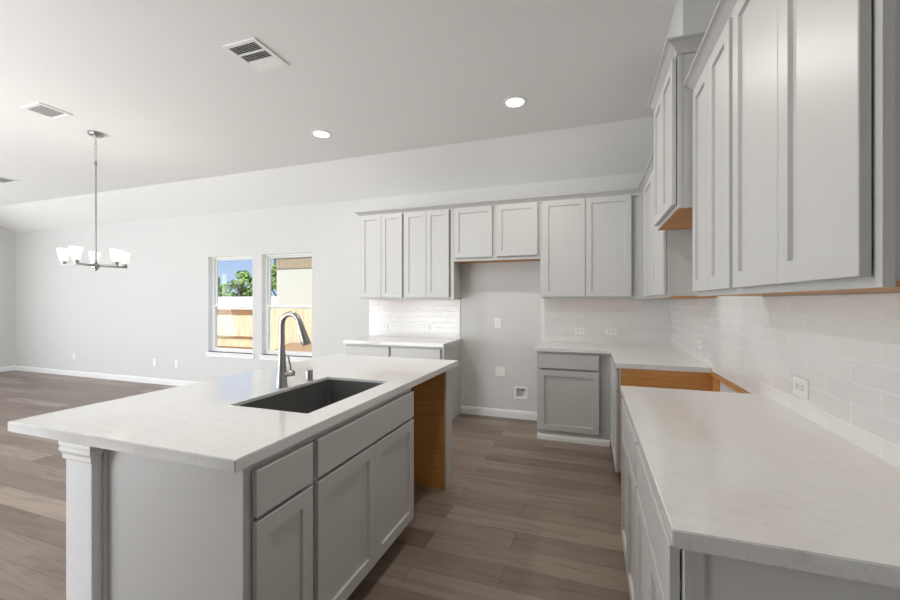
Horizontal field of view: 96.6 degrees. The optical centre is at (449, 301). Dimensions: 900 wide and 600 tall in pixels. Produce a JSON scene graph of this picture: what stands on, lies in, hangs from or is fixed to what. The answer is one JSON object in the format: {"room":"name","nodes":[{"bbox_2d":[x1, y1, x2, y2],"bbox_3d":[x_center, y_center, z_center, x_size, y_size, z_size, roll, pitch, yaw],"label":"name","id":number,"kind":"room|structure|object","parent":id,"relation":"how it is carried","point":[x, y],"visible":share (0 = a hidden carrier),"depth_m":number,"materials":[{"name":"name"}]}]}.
{"room":"kitchen","nodes":[
{"label":"kitchen","id":0,"kind":"room"},
{"bbox_2d":[0,226,15,366],"bbox_3d":[-9.669,-0.155,5.384,0.150,3.050,5.600,0,0,19],"label":"wall","id":1,"kind":"structure","parent":0,"point":[7,237],"depth_m":7.89,"materials":[{"name":"grey paint"}]},
{"bbox_2d":[0,366,14,371],"bbox_3d":[-9.591,1.324,5.357,0.016,0.092,5.600,0,0,19],"label":"baseboard","id":2,"kind":"structure","parent":1,"relation":"attached to","point":[8,368],"depth_m":7.88,"materials":[{"name":"white wood"}]},
{"bbox_2d":[58,441,103,599],"bbox_3d":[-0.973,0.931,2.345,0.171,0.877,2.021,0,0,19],"label":"column","id":3,"kind":"structure","parent":0,"point":[84,464],"depth_m":1.40,"materials":[{"name":"white paint"}]},
{"bbox_2d":[0,370,629,599],"bbox_3d":[-4.503,1.430,2.308,11.933,0.120,8.300,0,0,19],"label":"floor","id":4,"kind":"structure","parent":0,"point":[520,516],"depth_m":2.53,"materials":[{"name":"brown wood"}]},
{"bbox_2d":[103,437,312,599],"bbox_3d":[-0.861,0.931,1.451,0.655,0.877,0.319,0,0,19],"label":"base cabinet","id":5,"kind":"object","parent":4,"relation":"on","point":[172,530],"visible":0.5,"depth_m":1.32,"materials":[{"name":"grey paint"}]},
{"bbox_2d":[310,388,413,599],"bbox_3d":[-0.661,0.931,2.024,0.655,0.877,0.891,0,0,19],"label":"base cabinet","id":6,"kind":"object","parent":4,"relation":"on","point":[363,482],"visible":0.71,"depth_m":1.79,"materials":[{"name":"grey paint"}]},
{"bbox_2d":[8,354,457,472],"bbox_3d":[-0.808,0.474,2.313,1.127,0.036,2.070,0,0,19],"label":"countertop","id":7,"kind":"structure","parent":6,"relation":"on","point":[202,424],"depth_m":1.57,"materials":[{"name":"white stone"}]},
{"bbox_2d":[276,311,310,387],"bbox_3d":[-0.825,0.254,2.108,0.210,0.404,0.062,0,0,19],"label":"kitchen faucet","id":8,"kind":"object","parent":7,"relation":"on","point":[283,373],"visible":1,"depth_m":2.11,"materials":[{"name":"silver metal"}]},
{"bbox_2d":[305,369,312,380],"bbox_3d":[-0.814,0.426,2.320,0.046,0.060,0.046,0,0,19],"label":"soap dispenser","id":9,"kind":"object","parent":7,"relation":"on","point":[309,373],"visible":1,"depth_m":2.30,"materials":[{"name":"silver metal"}]},
{"bbox_2d":[239,379,383,413],"bbox_3d":[-0.660,0.581,2.030,0.411,0.222,0.696,0,0,19],"label":"sink","id":10,"kind":"object","parent":7,"relation":"in","point":[306,399],"visible":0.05,"depth_m":2.29,"materials":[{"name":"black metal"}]},
{"bbox_2d":[346,343,390,356],"bbox_3d":[-0.858,0.931,4.934,0.592,0.877,0.634,0,0,19],"label":"base cabinet","id":11,"kind":"object","parent":4,"relation":"on","point":[351,349],"visible":0.16,"depth_m":4.63,"materials":[{"name":"grey paint"}]},
{"bbox_2d":[391,342,460,419],"bbox_3d":[-0.273,0.931,4.730,0.644,0.877,0.634,0,0,19],"label":"base cabinet","id":12,"kind":"object","parent":4,"relation":"on","point":[451,352],"visible":0.26,"depth_m":4.53,"materials":[{"name":"grey paint"}]},
{"bbox_2d":[343,336,461,346],"bbox_3d":[-0.559,0.474,4.823,1.261,0.036,0.648,0,0,19],"label":"countertop","id":13,"kind":"structure","parent":12,"relation":"on","point":[377,340],"depth_m":4.68,"materials":[{"name":"white stone"}]},
{"bbox_2d":[411,368,451,489],"bbox_3d":[-0.304,0.931,3.083,0.630,0.877,0.141,0,0,19],"label":"island end panel","id":14,"kind":"object","parent":4,"relation":"on","point":[432,417],"visible":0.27,"depth_m":2.96,"materials":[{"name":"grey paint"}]},
{"bbox_2d":[537,351,610,446],"bbox_3d":[1.297,0.931,4.181,0.694,0.877,0.634,0,0,19],"label":"base cabinet","id":15,"kind":"object","parent":4,"relation":"on","point":[574,389],"visible":0.88,"depth_m":3.89,"materials":[{"name":"grey paint"}]},
{"bbox_2d":[621,398,637,599],"bbox_3d":[1.108,0.931,1.712,0.644,0.877,0.733,0,0,19],"label":"base cabinet","id":16,"kind":"object","parent":4,"relation":"on","point":[628,439],"visible":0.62,"depth_m":1.76,"materials":[{"name":"grey paint"}]},
{"bbox_2d":[611,358,719,472],"bbox_3d":[1.638,0.931,3.200,0.624,0.877,0.996,0,0,19],"label":"base cabinet","id":17,"kind":"object","parent":4,"relation":"on","point":[701,381],"visible":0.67,"depth_m":2.91,"materials":[{"name":"grey paint"}]},
{"bbox_2d":[533,341,711,372],"bbox_3d":[1.430,0.474,3.683,1.338,0.036,1.490,0,0,19],"label":"countertop","id":18,"kind":"structure","parent":17,"relation":"on","point":[628,356],"depth_m":3.45,"materials":[{"name":"white stone"}]},
{"bbox_2d":[636,444,899,599],"bbox_3d":[0.875,0.931,1.045,0.644,0.877,0.677,0,0,19],"label":"base cabinet","id":19,"kind":"object","parent":4,"relation":"on","point":[664,571],"visible":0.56,"depth_m":0.81,"materials":[{"name":"grey paint"}]},
{"bbox_2d":[620,386,899,587],"bbox_3d":[0.992,0.474,1.382,0.648,0.036,1.458,0,0,19],"label":"countertop","id":20,"kind":"structure","parent":19,"relation":"on","point":[741,476],"depth_m":0.99,"materials":[{"name":"white stone"}]},
{"bbox_2d":[16,172,643,411],"bbox_3d":[-3.159,-0.155,6.155,11.933,3.050,0.150,0,0,19],"label":"wall","id":21,"kind":"structure","parent":0,"point":[117,321],"depth_m":6.24,"materials":[{"name":"grey paint"}]},
{"bbox_2d":[15,366,196,385],"bbox_3d":[-4.860,1.324,6.661,8.088,0.092,0.016,0,0,19],"label":"baseboard","id":22,"kind":"structure","parent":21,"relation":"attached to","point":[18,368],"depth_m":7.07,"materials":[{"name":"white wood"}]},
{"bbox_2d":[205,255,254,358],"bbox_3d":[-3.360,0.081,6.212,0.980,1.567,0.165,0,0,19],"label":"window","id":23,"kind":"structure","parent":21,"relation":"in","point":[213,350],"depth_m":6.32,"materials":[{"name":"white plastic"}]},
{"bbox_2d":[258,252,313,361],"bbox_3d":[-2.352,0.081,5.860,0.985,1.567,0.165,0,0,19],"label":"window","id":24,"kind":"structure","parent":21,"relation":"in","point":[266,305],"depth_m":5.96,"materials":[{"name":"white plastic"}]},
{"bbox_2d":[360,213,403,298],"bbox_3d":[-0.800,-0.556,5.079,0.600,1.058,0.324,0,0,19],"label":"upper cabinet","id":25,"kind":"object","parent":21,"relation":"attached to","point":[381,236],"visible":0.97,"depth_m":4.92,"materials":[{"name":"grey paint"}]},
{"bbox_2d":[353,150,653,216],"bbox_3d":[0.197,-1.089,4.035,3.434,0.060,1.338,0,0,25],"label":"crown molding","id":26,"kind":"structure","parent":25,"relation":"attached to","point":[631,191],"depth_m":4.32,"materials":[{"name":"grey paint"}]},
{"bbox_2d":[369,299,459,338],"bbox_3d":[-0.476,0.214,5.132,1.268,0.482,0.009,0,0,19],"label":"tile backsplash","id":27,"kind":"structure","parent":21,"relation":"attached to","point":[403,317],"depth_m":5.12,"materials":[{"name":"white tile"}]},
{"bbox_2d":[380,324,387,328],"bbox_3d":[-0.873,0.329,5.262,0.116,0.074,0.008,0,0,19],"label":"wall outlet","id":28,"kind":"object","parent":27,"relation":"attached to","point":[382,326],"visible":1,"depth_m":5.26,"materials":[{"name":"white plastic"}]},
{"bbox_2d":[421,325,429,330],"bbox_3d":[-0.308,0.329,5.065,0.116,0.074,0.008,0,0,19],"label":"wall outlet","id":29,"kind":"object","parent":27,"relation":"attached to","point":[423,327],"visible":1,"depth_m":5.06,"materials":[{"name":"white plastic"}]},
{"bbox_2d":[404,209,460,298],"bbox_3d":[-0.213,-0.556,4.873,0.641,1.058,0.324,0,0,19],"label":"upper cabinet","id":30,"kind":"object","parent":21,"relation":"attached to","point":[431,271],"visible":0.98,"depth_m":4.72,"materials":[{"name":"grey paint"}]},
{"bbox_2d":[454,202,539,263],"bbox_3d":[0.553,-0.774,4.605,0.978,0.623,0.324,0,0,19],"label":"upper cabinet","id":31,"kind":"object","parent":21,"relation":"attached to","point":[509,232],"visible":0.98,"depth_m":4.47,"materials":[{"name":"grey paint"}]},
{"bbox_2d":[495,318,500,327],"bbox_3d":[0.570,0.256,4.767,0.074,0.116,0.008,0,0,19],"label":"wall outlet","id":32,"kind":"object","parent":21,"relation":"attached to","point":[497,320],"visible":1,"depth_m":4.76,"materials":[{"name":"white plastic"}]},
{"bbox_2d":[461,406,536,420],"bbox_3d":[0.597,1.324,4.754,0.982,0.092,0.016,0,0,19],"label":"baseboard","id":33,"kind":"structure","parent":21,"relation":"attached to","point":[515,414],"depth_m":4.75,"materials":[{"name":"white wood"}]},
{"bbox_2d":[496,366,504,376],"bbox_3d":[0.599,0.832,4.758,0.118,0.116,0.006,0,0,19],"label":"blank plate","id":34,"kind":"object","parent":21,"relation":"attached to","point":[500,371],"visible":1,"depth_m":4.75,"materials":[{"name":"white plastic"}]},
{"bbox_2d":[514,386,527,399],"bbox_3d":[0.842,1.068,4.712,0.160,0.144,0.080,0,0,19],"label":"box","id":35,"kind":"object","parent":21,"relation":"attached to","point":[523,391],"visible":1,"depth_m":4.70,"materials":[{"name":"white plastic"}]},
{"bbox_2d":[540,195,642,298],"bbox_3d":[1.492,-0.556,4.277,1.006,1.058,0.324,0,0,19],"label":"upper cabinet","id":36,"kind":"object","parent":21,"relation":"attached to","point":[591,248],"visible":0.98,"depth_m":4.12,"materials":[{"name":"grey paint"}]},
{"bbox_2d":[541,299,670,344],"bbox_3d":[1.671,0.214,4.382,1.327,0.482,0.009,0,0,19],"label":"tile backsplash","id":37,"kind":"structure","parent":21,"relation":"attached to","point":[636,321],"depth_m":4.36,"materials":[{"name":"white tile"}]},
{"bbox_2d":[574,328,584,334],"bbox_3d":[1.444,0.329,4.452,0.116,0.074,0.008,0,0,19],"label":"wall outlet","id":38,"kind":"object","parent":37,"relation":"attached to","point":[576,330],"visible":1,"depth_m":4.45,"materials":[{"name":"white plastic"}]},
{"bbox_2d":[605,328,616,334],"bbox_3d":[1.747,0.327,4.346,0.116,0.074,0.008,0,0,19],"label":"wall outlet","id":39,"kind":"object","parent":37,"relation":"attached to","point":[608,331],"visible":1,"depth_m":4.34,"materials":[{"name":"white plastic"}]},
{"bbox_2d":[0,0,676,232],"bbox_3d":[-4.503,-1.591,2.308,11.933,0.578,8.300,0,0,19],"label":"ceiling","id":40,"kind":"structure","parent":0,"point":[410,95],"depth_m":3.28,"materials":[{"name":"white paint"}]},
{"bbox_2d":[0,177,19,183],"bbox_3d":[-6.168,-1.675,5.527,0.340,0.010,0.220,0,0,19],"label":"ceiling vent","id":41,"kind":"object","parent":40,"relation":"in","point":[2,179],"visible":1,"depth_m":5.55,"materials":[{"name":"white plastic"}]},
{"bbox_2d":[20,102,72,119],"bbox_3d":[-3.551,-1.675,3.529,0.270,0.010,0.237,0,0,19],"label":"ceiling vent","id":42,"kind":"object","parent":40,"relation":"in","point":[39,108],"visible":1,"depth_m":3.52,"materials":[{"name":"white plastic"}]},
{"bbox_2d":[56,130,130,270],"bbox_3d":[-3.517,-0.992,4.003,0.558,1.374,0.559,0,0,19],"label":"chandelier","id":43,"kind":"object","parent":40,"relation":"hanging from","point":[117,255],"visible":1,"depth_m":3.96,"materials":[{"name":"white glass"}]},
{"bbox_2d":[222,37,288,72],"bbox_3d":[-1.320,-1.675,2.735,0.275,0.010,0.310,0,0,19],"label":"ceiling vent","id":44,"kind":"object","parent":40,"relation":"in","point":[251,51],"visible":1,"depth_m":2.72,"materials":[{"name":"white plastic"}]},
{"bbox_2d":[311,130,331,137],"bbox_3d":[-1.290,-1.677,4.019,0.200,0.006,0.200,0,0,19],"label":"recessed light","id":45,"kind":"object","parent":40,"relation":"in","point":[317,133],"visible":1,"depth_m":4.01,"materials":[{"name":"white plastic"}]},
{"bbox_2d":[503,96,526,107],"bbox_3d":[0.547,-1.677,3.377,0.200,0.006,0.200,0,0,19],"label":"recessed light","id":46,"kind":"object","parent":40,"relation":"in","point":[514,101],"visible":1,"depth_m":3.37,"materials":[{"name":"white plastic"}]},
{"bbox_2d":[661,0,718,56],"bbox_3d":[1.492,-1.485,2.356,0.345,0.390,0.673,0,0,19],"label":"wall","id":47,"kind":"structure","parent":0,"point":[689,16],"depth_m":2.08,"materials":[{"name":"grey paint"}]},
{"bbox_2d":[683,291,899,392],"bbox_3d":[1.058,-0.155,0.364,0.150,3.050,8.000,0,0,19],"label":"wall","id":48,"kind":"structure","parent":0,"point":[723,388],"depth_m":1.70,"materials":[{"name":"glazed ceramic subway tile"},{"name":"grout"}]},
{"bbox_2d":[654,51,696,230],"bbox_3d":[1.466,-0.900,2.359,0.394,0.831,0.685,0,0,19],"label":"upper cabinet","id":49,"kind":"object","parent":48,"relation":"attached to","point":[673,113],"visible":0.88,"depth_m":2.16,"materials":[{"name":"grey paint"}]},
{"bbox_2d":[647,31,705,109],"bbox_3d":[1.438,-1.319,2.336,0.431,0.060,0.747,0,0,19],"label":"crown molding","id":50,"kind":"structure","parent":49,"relation":"attached to","point":[688,43],"depth_m":2.11,"materials":[{"name":"grey paint"}]},
{"bbox_2d":[643,168,716,298],"bbox_3d":[1.840,-0.556,3.322,0.324,1.058,1.295,0,0,19],"label":"upper cabinet","id":51,"kind":"object","parent":48,"relation":"attached to","point":[667,254],"visible":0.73,"depth_m":2.78,"materials":[{"name":"grey paint"}]},
{"bbox_2d":[711,372,750,393],"bbox_3d":[1.667,0.498,2.365,0.020,0.024,0.838,0,0,19],"label":"cleat","id":52,"kind":"object","parent":48,"relation":"attached to","point":[738,389],"visible":0.58,"depth_m":2.40,"materials":[{"name":"brown wood"}]},
{"bbox_2d":[693,17,805,295],"bbox_3d":[1.287,-0.559,1.720,0.310,1.064,0.600,0,0,19],"label":"upper cabinet","id":53,"kind":"object","parent":48,"relation":"attached to","point":[713,91],"visible":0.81,"depth_m":1.72,"materials":[{"name":"grey paint"}]},
{"bbox_2d":[671,293,899,468],"bbox_3d":[1.682,-0.001,2.392,0.009,0.965,3.759,0,0,19],"label":"tile backsplash","id":54,"kind":"structure","parent":48,"relation":"attached to","point":[847,347],"depth_m":1.50,"materials":[{"name":"white tile"}]},
{"bbox_2d":[697,339,701,349],"bbox_3d":[1.908,0.330,3.065,0.008,0.074,0.116,0,0,19],"label":"wall outlet","id":55,"kind":"object","parent":54,"relation":"attached to","point":[699,342],"visible":1,"depth_m":3.06,"materials":[{"name":"white plastic"}]},
{"bbox_2d":[793,375,808,398],"bbox_3d":[1.394,0.340,1.594,0.008,0.074,0.116,0,0,19],"label":"wall outlet","id":56,"kind":"object","parent":54,"relation":"attached to","point":[800,385],"visible":1,"depth_m":1.58,"materials":[{"name":"white plastic"}]},
{"bbox_2d":[733,0,899,293],"bbox_3d":[1.061,-0.559,1.072,0.310,1.064,0.769,0,0,19],"label":"upper cabinet","id":57,"kind":"object","parent":48,"relation":"attached to","point":[816,83],"visible":1,"depth_m":0.96,"materials":[{"name":"grey paint"}]},
{"bbox_2d":[683,0,737,90],"bbox_3d":[1.135,-1.095,1.340,0.347,0.060,1.449,0,0,19],"label":"crown molding","id":58,"kind":"structure","parent":57,"relation":"attached to","point":[723,12],"depth_m":1.69,"materials":[{"name":"grey paint"}]},
{"label":"outside","id":59,"kind":"structure","parent":0,"visible":0},
{"bbox_3d":[2.797,1.720,35.879,60.000,0.100,59.800,0,0,19],"label":"ground","id":60,"kind":"structure","parent":59,"visible":0},
{"bbox_2d":[218,276,226,296],"bbox_3d":[-18.458,-0.182,31.000,2.597,3.736,2.047,0,0,-29],"label":"tree","id":61,"kind":"object","parent":60,"relation":"on","point":[220,292],"visible":0.06,"depth_m":30.99,"materials":[{"name":"green plant"}]},
{"bbox_2d":[217,309,252,348],"bbox_3d":[-9.240,0.970,14.559,6.340,1.400,0.095,0,0,19],"label":"fence","id":62,"kind":"object","parent":60,"relation":"on","point":[234,326],"visible":0.16,"depth_m":13.93,"materials":[{"name":"brown wood"}]},
{"bbox_2d":[220,270,252,296],"bbox_3d":[-15.186,-0.344,30.024,3.424,4.059,3.270,0,0,-7],"label":"tree","id":63,"kind":"object","parent":60,"relation":"on","point":[243,277],"visible":0.37,"depth_m":29.36,"materials":[{"name":"green plant"}]},
{"bbox_2d":[217,296,276,308],"bbox_3d":[-18.454,0.690,26.145,26.300,1.960,0.200,0,0,19],"label":"wall","id":64,"kind":"structure","parent":60,"relation":"on","point":[221,300],"depth_m":24.02,"materials":[{"name":"white paint"}]},
{"bbox_2d":[271,258,276,295],"bbox_3d":[-12.382,-0.831,28.602,3.005,5.027,3.230,0,0,19],"label":"tree","id":65,"kind":"object","parent":60,"relation":"on","point":[273,269],"visible":0.2,"depth_m":27.44,"materials":[{"name":"green plant"}]},
{"bbox_2d":[270,304,311,349],"bbox_3d":[-3.279,0.884,12.505,6.250,1.572,0.060,0,0,19],"label":"fence","id":66,"kind":"object","parent":60,"relation":"on","point":[291,336],"visible":0.12,"depth_m":13.19,"materials":[{"name":"brown wood"}]},
{"bbox_2d":[275,342,311,351],"bbox_3d":[-3.301,1.485,11.761,5.600,0.410,1.240,0,0,19],"label":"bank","id":67,"kind":"object","parent":60,"relation":"on","point":[290,346],"visible":0.09,"depth_m":12.38,"materials":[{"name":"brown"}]},
{"bbox_2d":[276,257,311,304],"bbox_3d":[-1.352,-1.180,17.944,10.800,5.700,7.200,0,0,19],"label":"house","id":68,"kind":"structure","parent":60,"relation":"on","point":[294,275],"depth_m":16.27,"materials":[{"name":"beige paint"}]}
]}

